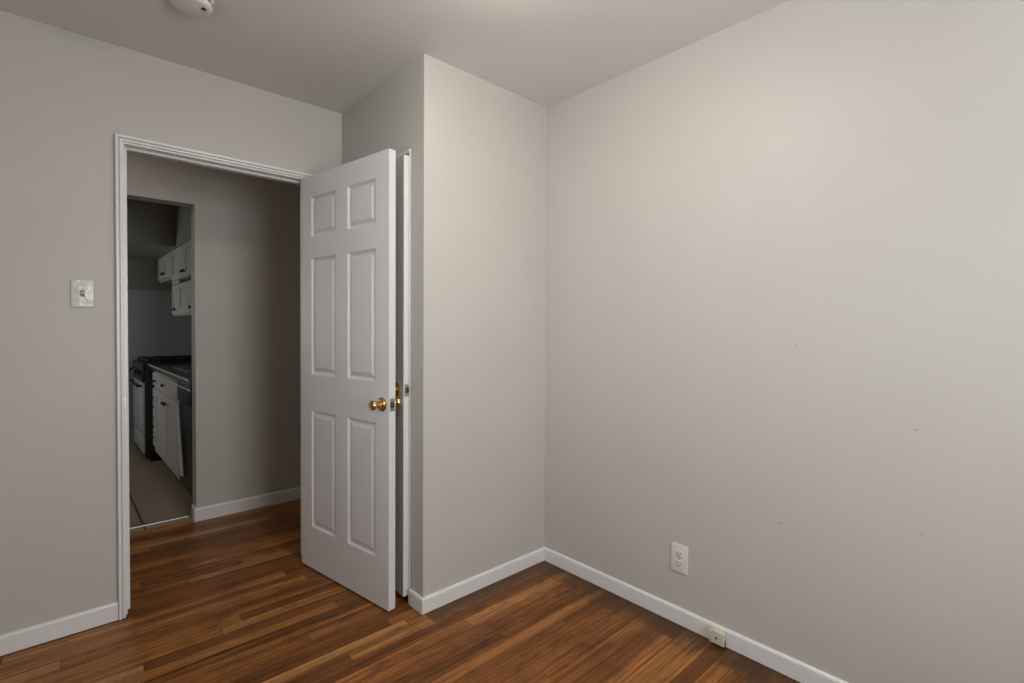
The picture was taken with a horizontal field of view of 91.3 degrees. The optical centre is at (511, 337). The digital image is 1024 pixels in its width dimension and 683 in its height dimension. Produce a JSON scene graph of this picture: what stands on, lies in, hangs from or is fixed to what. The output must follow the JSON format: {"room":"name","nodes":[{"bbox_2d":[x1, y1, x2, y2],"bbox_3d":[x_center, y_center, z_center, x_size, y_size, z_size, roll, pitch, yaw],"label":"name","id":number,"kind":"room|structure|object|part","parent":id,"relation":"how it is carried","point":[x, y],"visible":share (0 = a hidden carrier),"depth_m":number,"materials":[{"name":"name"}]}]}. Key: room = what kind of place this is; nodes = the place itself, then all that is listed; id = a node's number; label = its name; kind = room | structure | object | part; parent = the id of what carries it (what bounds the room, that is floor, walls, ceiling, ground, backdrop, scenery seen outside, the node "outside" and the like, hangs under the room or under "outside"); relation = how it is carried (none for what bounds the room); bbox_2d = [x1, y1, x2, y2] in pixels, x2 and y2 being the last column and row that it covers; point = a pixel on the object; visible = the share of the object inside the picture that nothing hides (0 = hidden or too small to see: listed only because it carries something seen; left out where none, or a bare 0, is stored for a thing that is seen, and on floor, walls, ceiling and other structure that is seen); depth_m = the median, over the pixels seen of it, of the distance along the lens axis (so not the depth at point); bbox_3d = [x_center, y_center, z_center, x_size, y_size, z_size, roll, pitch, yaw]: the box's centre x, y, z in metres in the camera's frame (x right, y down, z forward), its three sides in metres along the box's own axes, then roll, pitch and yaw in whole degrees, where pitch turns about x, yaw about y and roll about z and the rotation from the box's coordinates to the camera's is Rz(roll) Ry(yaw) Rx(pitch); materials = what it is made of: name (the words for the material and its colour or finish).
{"room":"empty bedroom","nodes":[
{"label":"empty bedroom","id":0,"kind":"room"},
{"bbox_2d":[127,257,171,290],"bbox_3d":[-4.638,-0.079,5.108,2.470,2.440,0.100,-1,1,-43],"label":"wall","id":1,"kind":"structure","parent":0,"point":[142,273],"depth_m":5.54,"materials":[{"name":"paint"}]},
{"bbox_2d":[128,289,191,440],"bbox_3d":[-4.602,0.310,5.074,2.470,1.662,0.012,-1,1,-43],"label":"wall panel","id":2,"kind":"object","parent":1,"relation":"attached to","point":[153,330],"depth_m":5.60,"materials":[{"name":"grey paint"}]},
{"bbox_2d":[127,199,190,260],"bbox_3d":[-3.587,-1.054,3.950,2.470,0.440,2.995,-1,1,-43],"label":"ceiling","id":3,"kind":"structure","parent":0,"point":[154,230],"depth_m":4.59,"materials":[{"name":"paint"}]},
{"bbox_2d":[0,10,341,634],"bbox_3d":[-1.597,-0.013,2.278,3.425,2.440,0.115,-1,1,-43],"label":"wall","id":4,"kind":"structure","parent":0,"point":[65,95],"depth_m":2.02,"materials":[{"name":"beige paint"}]},
{"bbox_2d":[0,602,117,655],"bbox_3d":[-2.253,1.174,1.617,1.546,0.075,0.012,-1,1,-43],"label":"baseboard","id":5,"kind":"structure","parent":4,"relation":"attached to","point":[14,641],"depth_m":2.00,"materials":[{"name":"white paint"}]},
{"bbox_2d":[70,279,93,307],"bbox_3d":[-1.753,-0.180,2.042,0.074,0.116,0.016,-1,1,-43],"label":"light switch","id":6,"kind":"object","parent":4,"relation":"attached to","point":[82,290],"visible":1,"depth_m":2.04,"materials":[{"name":"beige plastic"}]},
{"bbox_2d":[114,133,311,619],"bbox_3d":[-1.411,0.159,2.451,0.885,2.087,0.154,-1,1,-43],"label":"door frame","id":7,"kind":"structure","parent":4,"relation":"attached to","point":[123,144],"depth_m":2.15,"materials":[{"name":"white paint"}]},
{"bbox_3d":[-1.671,0.282,2.154,0.014,0.062,0.038,-1,1,-43],"label":"strike plate","id":8,"kind":"part","parent":7,"relation":"part of","materials":[{"name":"metal"}]},
{"bbox_2d":[301,148,401,610],"bbox_3d":[-0.813,0.187,2.423,0.755,2.022,0.154,1,1,39],"label":"door","id":9,"kind":"structure","parent":7,"relation":"attached to","point":[349,402],"depth_m":2.37,"materials":[{"name":"white paint"}]},
{"bbox_3d":[-0.595,0.296,2.185,0.046,0.046,0.051,1,1,39],"label":"knob","id":10,"kind":"part","parent":9,"relation":"part of","materials":[{"name":"gold metal"}]},
{"bbox_3d":[-0.526,0.296,2.196,0.002,0.056,0.025,1,1,38],"label":"latch plate","id":11,"kind":"part","parent":9,"relation":"part of","materials":[{"name":"silver metal"}]},
{"bbox_3d":[-0.530,0.294,2.266,0.046,0.046,0.051,1,1,39],"label":"knob","id":12,"kind":"part","parent":9,"relation":"part of","materials":[{"name":"gold metal"}]},
{"bbox_2d":[127,152,300,507],"bbox_3d":[-2.344,-0.030,2.999,3.800,2.440,0.120,-1,1,-43],"label":"wall","id":13,"kind":"structure","parent":0,"point":[245,229],"depth_m":3.38,"materials":[{"name":"beige paint"}]},
{"bbox_2d":[191,487,300,521],"bbox_3d":[-1.502,1.136,3.766,1.541,0.085,0.098,-1,1,-43],"label":"baseboard","id":14,"kind":"structure","parent":13,"relation":"attached to","point":[240,505],"depth_m":3.41,"materials":[{"name":"white paint"}]},
{"bbox_2d":[342,62,412,588],"bbox_3d":[-0.664,-0.013,2.551,0.090,2.440,0.744,-1,1,-43],"label":"wall","id":15,"kind":"structure","parent":0,"point":[382,120],"depth_m":2.36,"materials":[{"name":"beige paint"}]},
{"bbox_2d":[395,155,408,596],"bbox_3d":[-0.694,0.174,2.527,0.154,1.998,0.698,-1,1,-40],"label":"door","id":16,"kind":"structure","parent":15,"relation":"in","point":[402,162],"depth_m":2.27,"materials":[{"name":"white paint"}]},
{"bbox_3d":[-0.476,0.239,2.268,0.025,0.056,0.002,-1,1,-40],"label":"latch plate","id":17,"kind":"part","parent":16,"relation":"part of","materials":[{"name":"silver metal"}]},
{"bbox_2d":[396,149,410,602],"bbox_3d":[-0.668,0.176,2.557,0.095,2.062,0.709,-1,1,-43],"label":"door frame","id":18,"kind":"structure","parent":15,"relation":"attached to","point":[407,152],"depth_m":2.27,"materials":[{"name":"white paint"}]},
{"bbox_2d":[0,0,788,113],"bbox_3d":[-1.665,-1.284,2.244,4.100,0.100,8.300,-1,1,-43],"label":"ceiling","id":19,"kind":"structure","parent":0,"point":[331,55],"depth_m":2.02,"materials":[{"name":"paint"}]},
{"bbox_2d":[170,0,213,16],"bbox_3d":[-1.154,-1.203,1.799,0.144,0.040,0.144,-1,1,-43],"label":"smoke detector","id":20,"kind":"object","parent":19,"relation":"attached to","point":[200,8],"visible":1,"depth_m":1.80,"materials":[{"name":"white plastic"}]},
{"bbox_2d":[0,441,799,682],"bbox_3d":[-1.678,1.246,2.288,4.000,0.080,8.300,-1,1,-43],"label":"floor","id":21,"kind":"structure","parent":0,"point":[231,598],"depth_m":2.08,"materials":[{"name":"brown wood"}]},
{"bbox_2d":[129,355,191,460],"bbox_3d":[-3.427,0.674,5.092,0.699,0.946,0.761,-1,1,-43],"label":"range","id":22,"kind":"object","parent":21,"relation":"on","point":[142,381],"visible":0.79,"depth_m":4.68,"materials":[{"name":"black metal"}]},
{"bbox_3d":[-3.667,0.445,4.867,0.045,0.022,0.656,-1,1,-43],"label":"handle","id":23,"kind":"part","parent":22,"relation":"part of","materials":[{"name":"metal"}]},
{"bbox_3d":[-3.646,0.329,4.884,0.026,0.151,0.755,-1,1,-43],"label":"control panel","id":24,"kind":"part","parent":22,"relation":"part of","materials":[{"name":"black ceramic"}]},
{"bbox_3d":[-3.647,0.655,4.891,0.018,0.480,0.747,-1,1,-43],"label":"oven door","id":25,"kind":"part","parent":22,"relation":"part of","materials":[{"name":"grey ceramic"}]},
{"bbox_3d":[-3.648,0.993,4.897,0.016,0.163,0.747,-1,1,-43],"label":"drawer","id":26,"kind":"part","parent":22,"relation":"part of","materials":[{"name":"white metal"}]},
{"bbox_2d":[133,355,191,365],"bbox_3d":[-3.410,0.226,5.097,0.660,0.050,0.761,-1,1,-43],"label":"cooktop","id":27,"kind":"object","parent":22,"relation":"in","point":[145,360],"depth_m":4.88,"materials":[{"name":"black ceramic"}]},
{"bbox_2d":[130,514,190,528],"bbox_3d":[-2.456,1.186,3.041,0.872,0.009,0.038,-1,1,-43],"label":"threshold","id":28,"kind":"object","parent":21,"relation":"on","point":[187,515],"visible":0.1,"depth_m":3.21,"materials":[{"name":"metal"}]},
{"bbox_2d":[150,371,188,492],"bbox_3d":[-2.686,0.731,4.350,0.622,0.868,1.293,-1,1,-43],"label":"base cabinet","id":29,"kind":"object","parent":21,"relation":"on","point":[165,391],"visible":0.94,"depth_m":4.08,"materials":[{"name":"white paint"}]},
{"bbox_3d":[-3.257,0.910,4.568,0.020,0.165,0.155,-1,1,-43],"label":"drawer","id":30,"kind":"part","parent":29,"relation":"part of","materials":[{"name":"white paint"}]},
{"bbox_3d":[-3.256,0.733,4.565,0.020,0.160,0.155,-1,1,-43],"label":"drawer","id":31,"kind":"part","parent":29,"relation":"part of","materials":[{"name":"white paint"}]},
{"bbox_3d":[-3.255,0.550,4.562,0.020,0.175,0.155,-1,1,-43],"label":"drawer","id":32,"kind":"part","parent":29,"relation":"part of","materials":[{"name":"white paint"}]},
{"bbox_3d":[-3.150,0.380,4.445,0.020,0.116,0.465,-1,1,-43],"label":"drawer","id":33,"kind":"part","parent":29,"relation":"part of","materials":[{"name":"white paint"}]},
{"bbox_3d":[-3.006,0.734,4.293,0.018,0.530,0.555,-1,1,-43],"label":"door","id":34,"kind":"part","parent":29,"relation":"part of","materials":[{"name":"white paint"}]},
{"bbox_3d":[-2.729,0.391,3.986,0.020,0.116,0.740,-1,1,-43],"label":"drawer","id":35,"kind":"part","parent":29,"relation":"part of","materials":[{"name":"white paint"}]},
{"bbox_2d":[148,363,191,385],"bbox_3d":[-2.519,0.278,4.163,0.626,0.042,1.806,-1,1,-43],"label":"countertop","id":36,"kind":"structure","parent":29,"relation":"on","point":[167,370],"depth_m":3.97,"materials":[{"name":"stone"}]},
{"bbox_2d":[173,366,191,372],"bbox_3d":[-2.501,0.274,4.158,0.436,0.040,0.636,-1,1,-43],"label":"sink","id":37,"kind":"object","parent":36,"relation":"in","point":[188,369],"visible":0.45,"depth_m":4.19,"materials":[{"name":"metal"}]},
{"bbox_3d":[-2.639,0.743,3.893,0.018,0.530,0.510,-1,1,-43],"label":"door","id":38,"kind":"part","parent":29,"relation":"part of","materials":[{"name":"white paint"}]},
{"bbox_2d":[176,382,192,497],"bbox_3d":[-2.076,0.746,3.693,0.600,0.866,0.480,-1,1,-43],"label":"dishwasher","id":39,"kind":"object","parent":21,"relation":"on","point":[184,391],"visible":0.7,"depth_m":3.47,"materials":[{"name":"black metal"}]},
{"bbox_2d":[176,403,183,476],"bbox_3d":[-2.363,0.728,3.562,0.019,0.495,0.270,-1,1,-43],"label":"cabinet end panel","id":40,"kind":"object","parent":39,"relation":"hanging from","point":[181,469],"visible":1,"depth_m":3.56,"materials":[{"name":"white wood"}]},
{"bbox_3d":[-2.277,0.390,3.501,0.034,0.140,0.475,-1,1,-43],"label":"control panel","id":41,"kind":"part","parent":39,"relation":"part of","materials":[{"name":"black ceramic"}]},
{"bbox_3d":[-2.276,0.766,3.510,0.026,0.600,0.475,-1,1,-43],"label":"door","id":42,"kind":"part","parent":39,"relation":"part of","materials":[{"name":"black metal"}]},
{"bbox_2d":[412,54,546,596],"bbox_3d":[-0.132,-0.009,2.474,0.770,2.440,0.090,-1,1,-43],"label":"wall","id":43,"kind":"structure","parent":0,"point":[480,146],"depth_m":2.37,"materials":[{"name":"beige paint"}]},
{"bbox_2d":[409,547,544,614],"bbox_3d":[-0.142,1.174,2.490,0.782,0.068,0.112,-1,1,-43],"label":"baseboard","id":44,"kind":"structure","parent":43,"relation":"attached to","point":[423,605],"depth_m":2.37,"materials":[{"name":"white paint"}]},
{"bbox_2d":[544,0,1023,682],"bbox_3d":[1.003,0.007,1.891,0.115,2.440,3.971,-1,1,-43],"label":"wall","id":45,"kind":"structure","parent":0,"point":[785,243],"depth_m":1.75,"materials":[{"name":"beige paint"}]},
{"bbox_2d":[671,542,687,575],"bbox_3d":[0.712,0.940,2.128,0.009,0.122,0.078,-1,1,-43],"label":"power outlet","id":46,"kind":"object","parent":45,"relation":"attached to","point":[679,553],"visible":1,"depth_m":2.12,"materials":[{"name":"white plastic"}]},
{"bbox_2d":[675,559,682,567],"bbox_3d":[0.711,0.961,2.127,0.004,0.028,0.033,-1,1,-43],"label":"receptacle","id":47,"kind":"object","parent":46,"relation":"attached to","point":[678,562],"depth_m":2.13,"materials":[{"name":"white plastic"}]},
{"bbox_2d":[676,550,682,557],"bbox_3d":[0.711,0.920,2.126,0.004,0.028,0.033,-1,1,-43],"label":"receptacle","id":48,"kind":"object","parent":46,"relation":"attached to","point":[679,553],"depth_m":2.12,"materials":[{"name":"white plastic"}]},
{"bbox_2d":[544,547,847,682],"bbox_3d":[1.191,1.196,1.606,0.012,0.069,2.992,-1,1,-43],"label":"baseboard","id":49,"kind":"structure","parent":45,"relation":"attached to","point":[795,669],"depth_m":2.08,"materials":[{"name":"white paint"}]},
{"bbox_2d":[709,626,725,647],"bbox_3d":[0.816,1.194,1.987,0.024,0.063,0.062,-1,1,-43],"label":"jack","id":50,"kind":"object","parent":49,"relation":"attached to","point":[716,636],"visible":1,"depth_m":1.98,"materials":[{"name":"beige plastic"}]},
{"bbox_3d":[-2.679,-0.065,4.873,0.100,2.440,3.095,-1,1,-43],"label":"wall","id":51,"kind":"structure","parent":0,"visible":0},
{"bbox_2d":[158,252,172,283],"bbox_3d":[-3.442,-0.722,5.290,0.445,0.262,0.848,-1,1,-43],"label":"upper cabinet","id":52,"kind":"object","parent":51,"relation":"attached to","point":[164,263],"visible":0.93,"depth_m":5.15,"materials":[{"name":"white paint"}]},
{"bbox_3d":[-3.721,-0.727,5.320,0.018,0.233,0.405,-1,1,-43],"label":"door","id":53,"kind":"part","parent":52,"relation":"part of","materials":[{"name":"white paint"}]},
{"bbox_3d":[-3.439,-0.720,5.013,0.018,0.233,0.410,-1,1,-43],"label":"door","id":54,"kind":"part","parent":52,"relation":"part of","materials":[{"name":"white paint"}]},
{"bbox_2d":[172,240,190,315],"bbox_3d":[-2.500,-0.512,4.266,0.445,0.637,1.933,-1,1,-43],"label":"upper cabinet","id":55,"kind":"object","parent":51,"relation":"attached to","point":[181,256],"visible":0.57,"depth_m":4.49,"materials":[{"name":"white paint"}]},
{"bbox_3d":[-3.166,-0.356,4.719,0.018,0.278,0.345,-1,1,-43],"label":"door","id":56,"kind":"part","parent":55,"relation":"part of","materials":[{"name":"white paint"}]},
{"bbox_3d":[-3.075,-0.682,4.615,0.018,0.290,0.610,-1,1,-43],"label":"door","id":57,"kind":"part","parent":55,"relation":"part of","materials":[{"name":"white paint"}]},
{"bbox_3d":[-2.819,-0.347,4.341,0.018,0.278,0.660,-1,1,-43],"label":"door","id":58,"kind":"part","parent":55,"relation":"part of","materials":[{"name":"white paint"}]},
{"bbox_3d":[-2.667,-0.672,4.171,0.018,0.290,0.575,-1,1,-43],"label":"door","id":59,"kind":"part","parent":55,"relation":"part of","materials":[{"name":"white paint"}]}
]}

